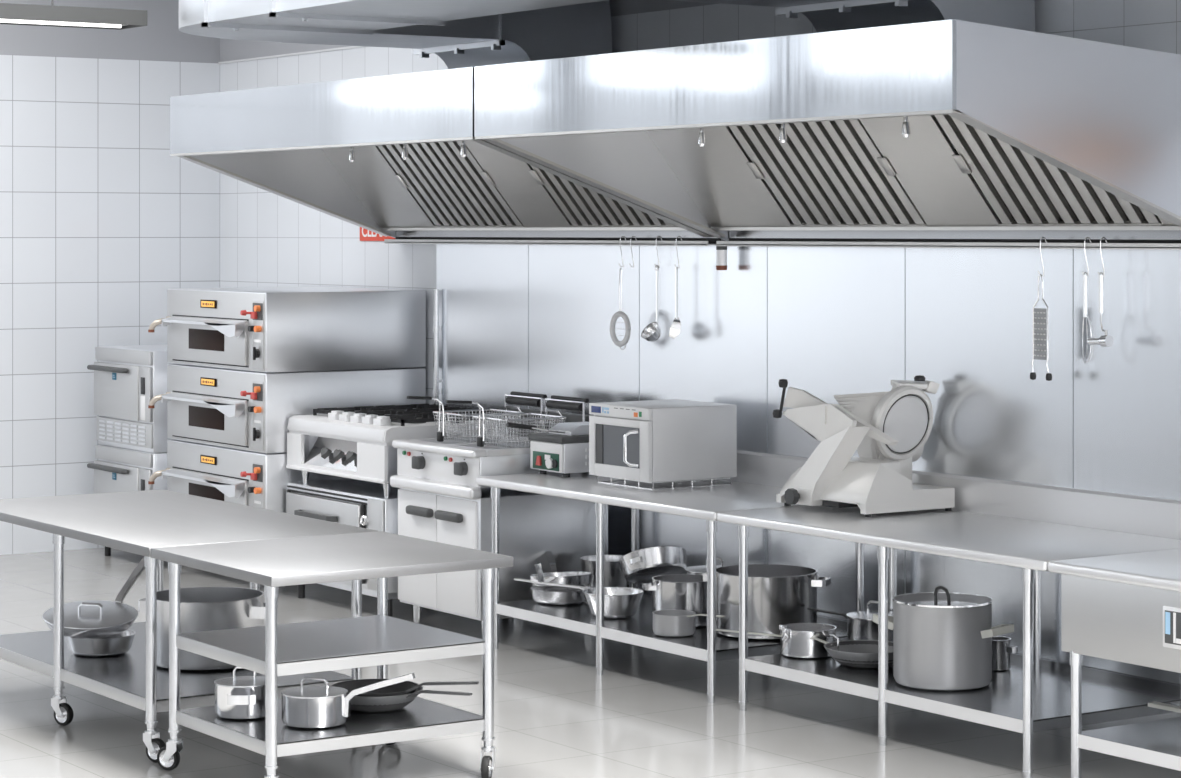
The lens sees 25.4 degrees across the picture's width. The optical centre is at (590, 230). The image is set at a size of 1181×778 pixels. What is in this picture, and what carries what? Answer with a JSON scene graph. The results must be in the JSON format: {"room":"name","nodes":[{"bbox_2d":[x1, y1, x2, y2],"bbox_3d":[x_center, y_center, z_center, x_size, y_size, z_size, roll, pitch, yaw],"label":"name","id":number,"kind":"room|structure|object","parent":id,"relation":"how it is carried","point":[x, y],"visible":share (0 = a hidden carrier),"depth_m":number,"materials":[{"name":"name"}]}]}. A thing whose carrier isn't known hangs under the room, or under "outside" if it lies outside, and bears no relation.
{"room":"commercial kitchen","nodes":[
{"label":"commercial kitchen","id":0,"kind":"room"},
{"bbox_2d":[0,0,219,554],"bbox_3d":[-6.786,-0.065,14.932,10.200,4.300,0.200,0,0,-34],"label":"wall","id":1,"kind":"structure","parent":0,"point":[99,219],"depth_m":17.15,"materials":[{"name":"white tile"}]},
{"bbox_2d":[0,547,1180,777],"bbox_3d":[-1.792,2.135,7.565,10.200,0.100,17.600,0,0,-34],"label":"floor","id":2,"kind":"structure","parent":0,"point":[649,714],"depth_m":10.99,"materials":[{"name":"tile"}]},
{"bbox_2d":[87,444,166,555],"bbox_3d":[-2.589,1.728,16.694,0.975,0.714,0.852,0,0,-34],"label":"base cabinet","id":3,"kind":"object","parent":2,"relation":"on","point":[116,469],"visible":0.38,"depth_m":16.39,"materials":[{"name":"silver metal"}]},
{"bbox_2d":[87,344,173,452],"bbox_3d":[-2.589,1.054,16.694,0.975,0.629,0.852,0,0,-34],"label":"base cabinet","id":4,"kind":"object","parent":3,"relation":"on","point":[126,377],"visible":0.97,"depth_m":16.34,"materials":[{"name":"silver metal"}]},
{"bbox_2d":[0,489,376,762],"bbox_3d":[-1.877,1.660,11.356,1.033,0.850,2.088,0,0,-34],"label":"work table","id":5,"kind":"object","parent":2,"relation":"on","point":[136,522],"visible":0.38,"depth_m":11.01,"materials":[{"name":"silver metal"}]},
{"bbox_2d":[65,629,135,656],"bbox_3d":[-2.143,1.802,11.434,0.308,0.085,0.308,0,0,-34],"label":"saute pan","id":6,"kind":"object","parent":5,"relation":"on","point":[121,643],"visible":0.84,"depth_m":11.32,"materials":[{"name":"silver metal"}]},
{"bbox_2d":[42,556,144,638],"bbox_3d":[-2.127,1.617,11.557,0.606,0.306,0.452,0,0,-34],"label":"pan","id":7,"kind":"object","parent":6,"relation":"on","point":[92,619],"visible":0.91,"depth_m":11.44,"materials":[{"name":"silver metal"}]},
{"bbox_2d":[0,622,351,700],"bbox_3d":[-1.886,1.848,11.340,0.910,0.006,1.925,0,0,-34],"label":"shelf","id":8,"kind":"object","parent":5,"relation":"attached to","point":[122,677],"depth_m":10.93,"materials":[{"name":"silver metal"}]},
{"bbox_2d":[0,489,376,556],"bbox_3d":[-1.882,1.254,11.356,1.025,0.038,2.082,0,0,-34],"label":"countertop","id":9,"kind":"structure","parent":5,"relation":"on","point":[136,522],"depth_m":11.16,"materials":[{"name":"silver metal"}]},
{"bbox_2d":[139,587,264,670],"bbox_3d":[-1.639,1.698,11.172,0.486,0.292,0.537,0,0,-34],"label":"stockpot","id":10,"kind":"object","parent":5,"relation":"on","point":[202,609],"visible":0.58,"depth_m":10.99,"materials":[{"name":"silver metal"}]},
{"bbox_2d":[151,531,512,777],"bbox_3d":[-1.005,1.660,10.056,1.038,0.850,1.022,0,0,-34],"label":"work table","id":11,"kind":"object","parent":2,"relation":"on","point":[272,650],"visible":0.98,"depth_m":9.89,"materials":[{"name":"silver metal"}]},
{"bbox_2d":[214,666,264,719],"bbox_3d":[-1.320,1.756,9.987,0.242,0.186,0.301,0,0,-34],"label":"lidded pot","id":12,"kind":"object","parent":11,"relation":"on","point":[236,697],"visible":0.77,"depth_m":9.89,"materials":[{"name":"silver metal"}]},
{"bbox_2d":[179,697,482,744],"bbox_3d":[-0.998,1.853,10.029,0.910,0.006,0.812,0,0,-34],"label":"shelf","id":13,"kind":"object","parent":11,"relation":"attached to","point":[421,717],"depth_m":9.82,"materials":[{"name":"silver metal"}]},
{"bbox_2d":[180,615,482,663],"bbox_3d":[-0.998,1.561,10.029,0.910,0.006,0.812,0,0,-34],"label":"shelf","id":14,"kind":"object","parent":11,"relation":"attached to","point":[376,638],"depth_m":9.93,"materials":[{"name":"silver metal"}]},
{"bbox_2d":[151,531,512,586],"bbox_3d":[-1.002,1.254,10.058,1.025,0.038,1.022,0,0,-34],"label":"countertop","id":15,"kind":"structure","parent":11,"relation":"on","point":[377,554],"depth_m":9.90,"materials":[{"name":"silver metal"}]},
{"bbox_2d":[281,673,414,728],"bbox_3d":[-0.911,1.748,9.829,0.500,0.203,0.250,0,0,-5],"label":"saucepan","id":16,"kind":"object","parent":11,"relation":"on","point":[304,707],"visible":1,"depth_m":9.73,"materials":[{"name":"silver metal"}]},
{"bbox_2d":[351,684,471,711],"bbox_3d":[-0.769,1.801,10.059,0.387,0.096,0.592,0,0,-34],"label":"frying pan","id":17,"kind":"object","parent":11,"relation":"on","point":[384,703],"visible":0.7,"depth_m":10.00,"materials":[{"name":"grey metal"}]},
{"bbox_2d":[332,679,478,696],"bbox_3d":[-0.721,1.781,10.153,0.569,0.112,0.340,0,0,-3],"label":"frying pan","id":18,"kind":"object","parent":17,"relation":"in","point":[406,687],"visible":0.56,"depth_m":10.24,"materials":[{"name":"grey metal"}]},
{"bbox_2d":[286,479,399,616],"bbox_3d":[-1.095,1.758,14.632,0.935,0.655,1.118,0,0,-34],"label":"oven","id":19,"kind":"object","parent":2,"relation":"on","point":[353,502],"visible":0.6,"depth_m":14.32,"materials":[{"name":"silver metal"}]},
{"bbox_2d":[286,404,507,497],"bbox_3d":[-1.054,1.216,14.640,0.878,0.429,1.115,0,0,-34],"label":"gas range","id":20,"kind":"object","parent":19,"relation":"on","point":[348,442],"visible":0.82,"depth_m":14.36,"materials":[{"name":"silver metal"}]},
{"bbox_2d":[287,414,507,445],"bbox_3d":[-1.050,1.097,14.643,0.870,0.096,1.115,0,0,-34],"label":"cooktop","id":21,"kind":"object","parent":20,"relation":"in","point":[338,429],"depth_m":14.26,"materials":[{"name":"silver metal"}]},
{"bbox_2d":[390,391,607,637],"bbox_3d":[-0.480,1.479,13.770,0.865,1.212,0.830,0,0,-34],"label":"fryer","id":22,"kind":"object","parent":2,"relation":"on","point":[440,499],"visible":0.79,"depth_m":13.46,"materials":[{"name":"silver metal"}]},
{"bbox_2d":[407,396,523,442],"bbox_3d":[-0.683,0.993,13.878,0.571,0.248,0.343,0,0,-34],"label":"basket","id":23,"kind":"object","parent":22,"relation":"on","point":[440,435],"visible":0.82,"depth_m":13.87,"materials":[{"name":"silver metal"}]},
{"bbox_2d":[446,400,565,447],"bbox_3d":[-0.454,0.993,13.540,0.571,0.248,0.340,0,0,-34],"label":"basket","id":24,"kind":"object","parent":22,"relation":"on","point":[481,441],"visible":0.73,"depth_m":13.53,"materials":[{"name":"silver metal"}]},
{"bbox_2d":[476,450,863,702],"bbox_3d":[0.374,1.583,12.600,0.947,1.003,2.005,0,0,-34],"label":"work table","id":25,"kind":"object","parent":2,"relation":"on","point":[758,480],"depth_m":12.31,"materials":[{"name":"silver metal"}]},
{"bbox_2d":[506,422,588,476],"bbox_3d":[-0.174,1.095,13.228,0.577,0.280,0.316,0,0,-34],"label":"fryer","id":26,"kind":"object","parent":25,"relation":"on","point":[564,448],"visible":0.73,"depth_m":13.14,"materials":[{"name":"silver metal"}]},
{"bbox_2d":[536,456,541,465],"bbox_3d":[-0.262,1.161,13.234,0.012,0.048,0.040,0,0,-34],"label":"switch","id":27,"kind":"object","parent":26,"relation":"attached to","point":[538,458],"depth_m":13.22,"materials":[{"name":"red plastic"}]},
{"bbox_2d":[530,586,591,604],"bbox_3d":[-0.086,1.802,13.125,0.464,0.108,0.310,0,0,-34],"label":"saute pan","id":28,"kind":"object","parent":25,"relation":"on","point":[553,596],"visible":0.74,"depth_m":12.96,"materials":[{"name":"silver metal"}]},
{"bbox_2d":[529,551,592,588],"bbox_3d":[-0.197,1.717,13.168,0.332,0.148,0.478,0,0,-34],"label":"saute pan","id":29,"kind":"object","parent":28,"relation":"on","point":[567,578],"visible":0.91,"depth_m":13.00,"materials":[{"name":"silver metal"}]},
{"bbox_2d":[514,578,644,618],"bbox_3d":[-0.052,1.794,12.840,0.300,0.124,0.881,0,0,-34],"label":"saucepan","id":30,"kind":"object","parent":25,"relation":"on","point":[619,602],"visible":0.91,"depth_m":12.52,"materials":[{"name":"silver metal"}]},
{"bbox_2d":[580,555,629,587],"bbox_3d":[0.086,1.764,13.368,0.284,0.185,0.284,0,0,-34],"label":"stockpot","id":31,"kind":"object","parent":25,"relation":"on","point":[613,575],"visible":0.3,"depth_m":13.26,"materials":[{"name":"silver metal"}]},
{"bbox_2d":[476,472,806,520],"bbox_3d":[0.366,1.256,12.595,0.927,0.042,2.005,0,0,-34],"label":"countertop","id":32,"kind":"structure","parent":25,"relation":"on","point":[705,503],"depth_m":12.40,"materials":[{"name":"silver metal"}]},
{"bbox_2d":[597,476,731,489],"bbox_3d":[0.360,1.216,12.790,0.471,0.037,0.471,0,0,-34],"label":"wire rack","id":33,"kind":"object","parent":25,"relation":"on","point":[730,478],"visible":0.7,"depth_m":12.64,"materials":[{"name":"silver metal"}]},
{"bbox_2d":[589,399,736,482],"bbox_3d":[0.330,1.021,12.781,0.586,0.352,0.505,0,0,-34],"label":"microwave","id":34,"kind":"object","parent":33,"relation":"on","point":[648,441],"visible":1,"depth_m":12.62,"materials":[{"name":"silver metal"}]},
{"bbox_2d":[497,589,846,660],"bbox_3d":[0.405,1.864,12.570,0.917,0.082,1.800,0,0,-34],"label":"shelf","id":35,"kind":"object","parent":25,"relation":"attached to","point":[637,629],"depth_m":12.25,"materials":[{"name":"silver metal"}]},
{"bbox_2d":[642,574,706,626],"bbox_3d":[0.440,1.748,12.364,0.300,0.215,0.335,0,0,35],"label":"stockpot","id":36,"kind":"object","parent":25,"relation":"on","point":[671,591],"visible":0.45,"depth_m":12.24,"materials":[{"name":"silver metal"}]},
{"bbox_2d":[619,546,686,583],"bbox_3d":[0.306,1.639,12.851,0.348,0.214,0.329,0,0,-34],"label":"frying pan","id":37,"kind":"object","parent":36,"relation":"on","point":[639,566],"visible":0.9,"depth_m":12.73,"materials":[{"name":"silver metal"}]},
{"bbox_2d":[652,610,724,636],"bbox_3d":[0.441,1.798,11.952,0.200,0.117,0.402,0,0,-34],"label":"saucepan","id":38,"kind":"object","parent":25,"relation":"on","point":[666,623],"visible":1,"depth_m":11.96,"materials":[{"name":"grey metal"}]},
{"bbox_2d":[684,558,725,574],"bbox_3d":[0.606,1.725,12.778,0.298,0.262,0.298,0,0,-34],"label":"lidded pot","id":39,"kind":"object","parent":25,"relation":"on","point":[698,570],"visible":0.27,"depth_m":12.74,"materials":[{"name":"silver metal"}]},
{"bbox_2d":[701,564,830,639],"bbox_3d":[0.808,1.711,12.070,0.476,0.290,0.535,0,0,-34],"label":"stockpot","id":40,"kind":"object","parent":25,"relation":"on","point":[778,594],"visible":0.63,"depth_m":11.89,"materials":[{"name":"silver metal"}]},
{"bbox_2d":[717,470,1180,777],"bbox_3d":[1.519,1.583,10.912,0.947,1.003,2.050,0,0,-34],"label":"work table","id":41,"kind":"object","parent":2,"relation":"on","point":[1026,526],"depth_m":10.70,"materials":[{"name":"silver metal"}]},
{"bbox_2d":[716,629,892,667],"bbox_3d":[0.988,1.808,11.425,0.364,0.096,0.958,0,0,-41],"label":"frying pan","id":42,"kind":"object","parent":41,"relation":"on","point":[852,653],"visible":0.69,"depth_m":11.27,"materials":[{"name":"grey metal"}]},
{"bbox_2d":[779,623,839,658],"bbox_3d":[0.949,1.786,11.407,0.253,0.140,0.345,0,0,2],"label":"saucepan","id":43,"kind":"object","parent":41,"relation":"on","point":[795,641],"visible":0.92,"depth_m":11.36,"materials":[{"name":"silver metal"}]},
{"bbox_2d":[807,600,892,641],"bbox_3d":[1.227,1.755,11.773,0.278,0.202,0.477,0,0,-34],"label":"saucepan","id":44,"kind":"object","parent":41,"relation":"on","point":[860,624],"visible":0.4,"depth_m":11.61,"materials":[{"name":"silver metal"}]},
{"bbox_2d":[773,375,954,516],"bbox_3d":[1.185,0.938,11.645,0.620,0.594,0.654,0,0,-34],"label":"meat slicer","id":45,"kind":"object","parent":41,"relation":"on","point":[889,431],"visible":1,"depth_m":11.51,"materials":[{"name":"beige metal"}]},
{"bbox_2d":[783,404,897,444],"bbox_3d":[1.101,0.847,11.579,0.206,0.176,0.562,0,0,-34],"label":"food tray","id":46,"kind":"object","parent":45,"relation":"on","point":[830,424],"depth_m":11.49,"materials":[{"name":"beige metal"}]},
{"bbox_2d":[873,586,1013,690],"bbox_3d":[1.443,1.655,10.724,0.462,0.403,0.422,0,0,-13],"label":"stockpot","id":47,"kind":"object","parent":41,"relation":"on","point":[942,641],"visible":0.98,"depth_m":10.56,"materials":[{"name":"silver metal"}]},
{"bbox_2d":[717,505,1180,570],"bbox_3d":[1.511,1.256,10.906,0.927,0.042,2.050,0,0,-34],"label":"countertop","id":48,"kind":"structure","parent":41,"relation":"on","point":[1021,543],"depth_m":10.70,"materials":[{"name":"silver metal"}]},
{"bbox_2d":[746,653,1180,732],"bbox_3d":[1.536,1.864,10.902,0.917,0.082,1.770,0,0,-34],"label":"shelf","id":49,"kind":"object","parent":41,"relation":"attached to","point":[1107,696],"depth_m":10.55,"materials":[{"name":"silver metal"}]},
{"bbox_2d":[992,636,1017,670],"bbox_3d":[1.733,1.791,11.072,0.114,0.130,0.144,0,0,-34],"label":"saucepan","id":50,"kind":"object","parent":41,"relation":"on","point":[1002,649],"visible":0.63,"depth_m":11.03,"materials":[{"name":"silver metal"}]},
{"bbox_2d":[1048,549,1180,777],"bbox_3d":[2.666,1.583,9.213,0.954,1.003,2.030,0,0,-34],"label":"work table","id":51,"kind":"object","parent":2,"relation":"on","point":[1126,608],"visible":1,"depth_m":9.55,"materials":[{"name":"silver metal"}]},
{"bbox_2d":[1048,549,1180,591],"bbox_3d":[2.660,1.256,9.210,0.927,0.042,2.028,0,0,-34],"label":"countertop","id":52,"kind":"structure","parent":51,"relation":"on","point":[1161,569],"depth_m":9.63,"materials":[{"name":"silver metal"}]},
{"bbox_2d":[1080,717,1180,756],"bbox_3d":[2.692,1.867,9.197,0.917,0.088,1.870,0,0,-34],"label":"shelf","id":53,"kind":"object","parent":51,"relation":"attached to","point":[1157,738],"depth_m":9.62,"materials":[{"name":"silver metal"}]},
{"bbox_2d":[1148,701,1180,712],"bbox_3d":[2.335,1.816,9.639,0.304,0.092,0.586,0,0,-34],"label":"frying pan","id":54,"kind":"object","parent":51,"relation":"on","point":[1154,704],"visible":1,"depth_m":9.78,"materials":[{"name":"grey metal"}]},
{"bbox_3d":[-1.771,1.904,15.652,1.030,0.363,1.292,0,0,-34],"label":"stand","id":55,"kind":"object","parent":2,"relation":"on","visible":0},
{"bbox_2d":[148,439,349,512],"bbox_3d":[-1.825,1.494,15.619,1.178,0.453,1.319,0,0,-34],"label":"oven","id":56,"kind":"object","parent":55,"relation":"on","point":[243,477],"visible":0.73,"depth_m":15.11,"materials":[{"name":"silver metal"}]},
{"bbox_2d":[250,473,256,479],"bbox_3d":[-1.916,1.398,14.895,0.024,0.040,0.052,0,0,-34],"label":"switch","id":57,"kind":"object","parent":56,"relation":"attached to","point":[253,476],"depth_m":14.87,"materials":[{"name":"red plastic"}]},
{"bbox_2d":[253,464,262,481],"bbox_3d":[-1.893,1.376,14.879,0.005,0.096,0.118,0,0,-34],"label":"switch plate","id":58,"kind":"object","parent":56,"relation":"attached to","point":[257,468],"depth_m":14.85,"materials":[{"name":"grey plastic"}]},
{"bbox_2d":[148,364,425,453],"bbox_3d":[-1.825,1.034,15.619,1.178,0.453,1.319,0,0,-34],"label":"oven","id":59,"kind":"object","parent":56,"relation":"on","point":[222,407],"visible":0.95,"depth_m":15.14,"materials":[{"name":"silver metal"}]},
{"bbox_2d":[250,392,256,399],"bbox_3d":[-1.916,0.939,14.895,0.024,0.040,0.052,0,0,-34],"label":"switch","id":60,"kind":"object","parent":59,"relation":"attached to","point":[253,395],"depth_m":14.87,"materials":[{"name":"red plastic"}]},
{"bbox_2d":[253,383,262,400],"bbox_3d":[-1.893,0.917,14.879,0.005,0.096,0.118,0,0,-34],"label":"switch plate","id":61,"kind":"object","parent":59,"relation":"attached to","point":[257,387],"depth_m":14.85,"materials":[{"name":"grey plastic"}]},
{"bbox_2d":[148,286,425,372],"bbox_3d":[-1.825,0.576,15.619,1.178,0.453,1.319,0,0,-34],"label":"oven","id":62,"kind":"object","parent":59,"relation":"on","point":[314,328],"visible":1,"depth_m":15.16,"materials":[{"name":"silver metal"}]},
{"bbox_2d":[250,312,256,318],"bbox_3d":[-1.916,0.480,14.895,0.024,0.040,0.052,0,0,-34],"label":"switch","id":63,"kind":"object","parent":62,"relation":"attached to","point":[253,315],"depth_m":14.87,"materials":[{"name":"red plastic"}]},
{"bbox_2d":[253,303,262,319],"bbox_3d":[-1.893,0.458,14.879,0.005,0.096,0.118,0,0,-34],"label":"switch plate","id":64,"kind":"object","parent":62,"relation":"attached to","point":[257,307],"depth_m":14.85,"materials":[{"name":"grey plastic"}]},
{"bbox_2d":[641,265,660,340],"bbox_3d":[0.309,0.366,13.264,0.097,0.389,0.110,0,0,-34],"label":"ladle","id":65,"kind":"object","parent":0,"point":[651,332],"visible":1,"depth_m":13.28,"materials":[{"name":"silver metal"}]},
{"bbox_2d":[641,322,660,340],"bbox_3d":[0.309,0.511,13.264,0.097,0.099,0.110,0,0,-34],"label":"bowl","id":66,"kind":"object","parent":65,"relation":"on","point":[652,331],"depth_m":13.28,"materials":[{"name":"silver metal"}]},
{"bbox_2d":[220,0,1180,729],"bbox_3d":[2.492,-0.065,10.469,0.150,4.300,17.600,0,0,-34],"label":"wall","id":67,"kind":"structure","parent":0,"point":[268,239],"depth_m":15.89,"materials":[{"name":"white tile"}]},
{"bbox_2d":[218,46,366,63],"bbox_3d":[-1.711,-1.137,16.523,0.012,0.013,2.860,0,0,-34],"label":"trim","id":68,"kind":"structure","parent":67,"relation":"attached to","point":[348,47],"depth_m":16.84,"materials":[{"name":"white paint"}]},
{"bbox_2d":[360,227,395,240],"bbox_3d":[-1.296,-0.004,15.910,0.012,0.131,0.429,0,0,-34],"label":"wall sign","id":69,"kind":"object","parent":67,"relation":"attached to","point":[365,235],"visible":0.41,"depth_m":15.97,"materials":[{"name":"red"}]},
{"bbox_2d":[433,289,440,404],"bbox_3d":[-0.899,1.212,15.284,0.048,1.745,0.040,0,0,-34],"label":"riser pipe","id":70,"kind":"object","parent":67,"relation":"attached to","point":[436,380],"visible":0.57,"depth_m":15.27,"materials":[{"name":"silver metal"}]},
{"bbox_2d":[170,67,727,245],"bbox_3d":[-0.852,-0.344,13.927,1.489,0.837,3.282,0,0,-34],"label":"exhaust hood","id":71,"kind":"object","parent":67,"relation":"attached to","point":[400,157],"visible":0.77,"depth_m":14.13,"materials":[{"name":"silver metal"}]},
{"bbox_2d":[619,236,625,266],"bbox_3d":[0.168,0.106,13.551,0.039,0.163,0.029,0,0,-34],"label":"s-hook","id":72,"kind":"object","parent":71,"relation":"hanging from","point":[621,236],"visible":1,"depth_m":13.54,"materials":[{"name":"silver metal"}]},
{"bbox_2d":[610,268,630,349],"bbox_3d":[0.154,0.402,13.541,0.028,0.426,0.173,0,0,-34],"label":"skimmer","id":73,"kind":"object","parent":72,"relation":"hanging from","point":[619,313],"visible":1,"depth_m":13.53,"materials":[{"name":"silver metal"}]},
{"bbox_2d":[629,236,636,266],"bbox_3d":[0.222,0.106,13.472,0.039,0.163,0.029,0,0,-34],"label":"s-hook","id":74,"kind":"object","parent":71,"relation":"hanging from","point":[632,236],"visible":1,"depth_m":13.46,"materials":[{"name":"silver metal"}]},
{"bbox_2d":[655,236,662,267],"bbox_3d":[0.348,0.106,13.286,0.039,0.163,0.029,0,0,-34],"label":"s-hook","id":75,"kind":"object","parent":71,"relation":"hanging from","point":[657,236],"visible":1,"depth_m":13.28,"materials":[{"name":"silver metal"}]},
{"bbox_2d":[675,236,682,267],"bbox_3d":[0.444,0.106,13.143,0.039,0.163,0.029,0,0,-34],"label":"s-hook","id":76,"kind":"object","parent":71,"relation":"hanging from","point":[677,236],"visible":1,"depth_m":13.13,"materials":[{"name":"silver metal"}]},
{"bbox_2d":[669,267,680,338],"bbox_3d":[0.424,0.361,13.132,0.062,0.362,0.019,0,0,-3],"label":"slotted spoon","id":77,"kind":"object","parent":76,"relation":"hanging from","point":[675,328],"visible":1,"depth_m":13.13,"materials":[{"name":"silver metal"}]},
{"bbox_2d":[437,244,528,411],"bbox_3d":[-0.623,0.859,14.925,0.004,2.448,0.990,0,0,-34],"label":"wall panel","id":78,"kind":"object","parent":67,"relation":"attached to","point":[483,288],"depth_m":14.90,"materials":[{"name":"silver metal"}]},
{"bbox_2d":[529,165,639,588],"bbox_3d":[-0.044,0.859,14.070,0.004,2.448,1.062,0,0,-34],"label":"wall panel","id":79,"kind":"object","parent":67,"relation":"attached to","point":[574,289],"depth_m":14.04,"materials":[{"name":"silver metal"}]},
{"bbox_2d":[640,157,767,588],"bbox_3d":[0.559,0.859,13.181,0.004,2.448,1.074,0,0,-34],"label":"wall panel","id":80,"kind":"object","parent":67,"relation":"attached to","point":[719,353],"depth_m":13.14,"materials":[{"name":"silver metal"}]},
{"bbox_2d":[474,19,1180,269],"bbox_3d":[0.995,-0.284,11.202,1.489,0.955,3.293,0,0,-34],"label":"exhaust hood","id":81,"kind":"object","parent":67,"relation":"attached to","point":[1068,140],"visible":1,"depth_m":10.90,"materials":[{"name":"silver metal"}]},
{"bbox_2d":[716,246,726,269],"bbox_3d":[0.648,0.128,12.921,0.056,0.130,0.056,0,0,-34],"label":"cup","id":82,"kind":"object","parent":81,"relation":"on","point":[721,251],"depth_m":12.90,"materials":[{"name":"plastic"}]},
{"bbox_2d":[1038,237,1047,275],"bbox_3d":[1.902,0.106,10.993,0.039,0.163,0.029,0,0,-34],"label":"s-hook","id":83,"kind":"object","parent":81,"relation":"hanging from","point":[1041,237],"visible":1,"depth_m":10.98,"materials":[{"name":"silver metal"}]},
{"bbox_2d":[1030,274,1051,380],"bbox_3d":[1.891,0.404,10.982,0.027,0.448,0.123,0,0,-34],"label":"grater","id":84,"kind":"object","parent":83,"relation":"hanging from","point":[1040,316],"visible":1,"depth_m":10.98,"materials":[{"name":"silver metal"}]},
{"bbox_2d":[1082,237,1091,276],"bbox_3d":[2.048,0.106,10.778,0.039,0.163,0.029,0,0,-34],"label":"s-hook","id":85,"kind":"object","parent":81,"relation":"hanging from","point":[1086,237],"visible":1,"depth_m":10.77,"materials":[{"name":"silver metal"}]},
{"bbox_2d":[1082,272,1093,363],"bbox_3d":[2.050,0.357,10.774,0.044,0.379,0.070,0,0,-34],"label":"whisk","id":86,"kind":"object","parent":85,"relation":"hanging from","point":[1085,277],"visible":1,"depth_m":10.76,"materials":[{"name":"silver metal"}]},
{"bbox_2d":[1098,237,1107,275],"bbox_3d":[2.098,0.106,10.703,0.039,0.163,0.029,0,0,-34],"label":"s-hook","id":87,"kind":"object","parent":81,"relation":"hanging from","point":[1102,237],"visible":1,"depth_m":10.69,"materials":[{"name":"silver metal"}]},
{"bbox_2d":[1087,272,1113,346],"bbox_3d":[2.079,0.321,10.684,0.048,0.305,0.112,0,0,-34],"label":"mallet","id":88,"kind":"object","parent":87,"relation":"hanging from","point":[1106,340],"visible":1,"depth_m":10.69,"materials":[{"name":"silver metal"}]},
{"bbox_2d":[768,186,904,620],"bbox_3d":[1.147,0.859,12.314,0.004,2.448,1.010,0,0,-34],"label":"wall panel","id":89,"kind":"object","parent":67,"relation":"attached to","point":[836,315],"depth_m":12.33,"materials":[{"name":"silver metal"}]},
{"bbox_2d":[906,149,1072,663],"bbox_3d":[1.732,0.859,11.451,0.004,2.448,1.064,0,0,-34],"label":"wall panel","id":90,"kind":"object","parent":67,"relation":"attached to","point":[969,310],"depth_m":11.40,"materials":[{"name":"silver metal"}]},
{"bbox_2d":[1074,249,1180,729],"bbox_3d":[2.331,0.859,10.567,0.004,2.448,1.058,0,0,-34],"label":"wall panel","id":91,"kind":"object","parent":67,"relation":"attached to","point":[1127,397],"depth_m":10.74,"materials":[{"name":"silver metal"}]},
{"bbox_3d":[-1.792,-2.265,7.565,10.200,0.100,17.600,0,0,-34],"label":"ceiling","id":92,"kind":"structure","parent":0,"visible":0},
{"bbox_2d":[0,0,146,29],"bbox_3d":[-3.053,-1.611,12.509,1.880,1.207,0.320,0,0,-34],"label":"pendant lamp","id":93,"kind":"object","parent":92,"relation":"hanging from","point":[10,13],"visible":1,"depth_m":12.73,"materials":[{"name":"grey"}]},
{"bbox_2d":[179,0,1034,68],"bbox_3d":[1.312,-1.440,9.784,2.432,1.549,9.590,0,0,-34],"label":"ventilation duct","id":94,"kind":"object","parent":92,"relation":"hanging from","point":[463,33],"visible":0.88,"depth_m":12.21,"materials":[{"name":"silver metal"}]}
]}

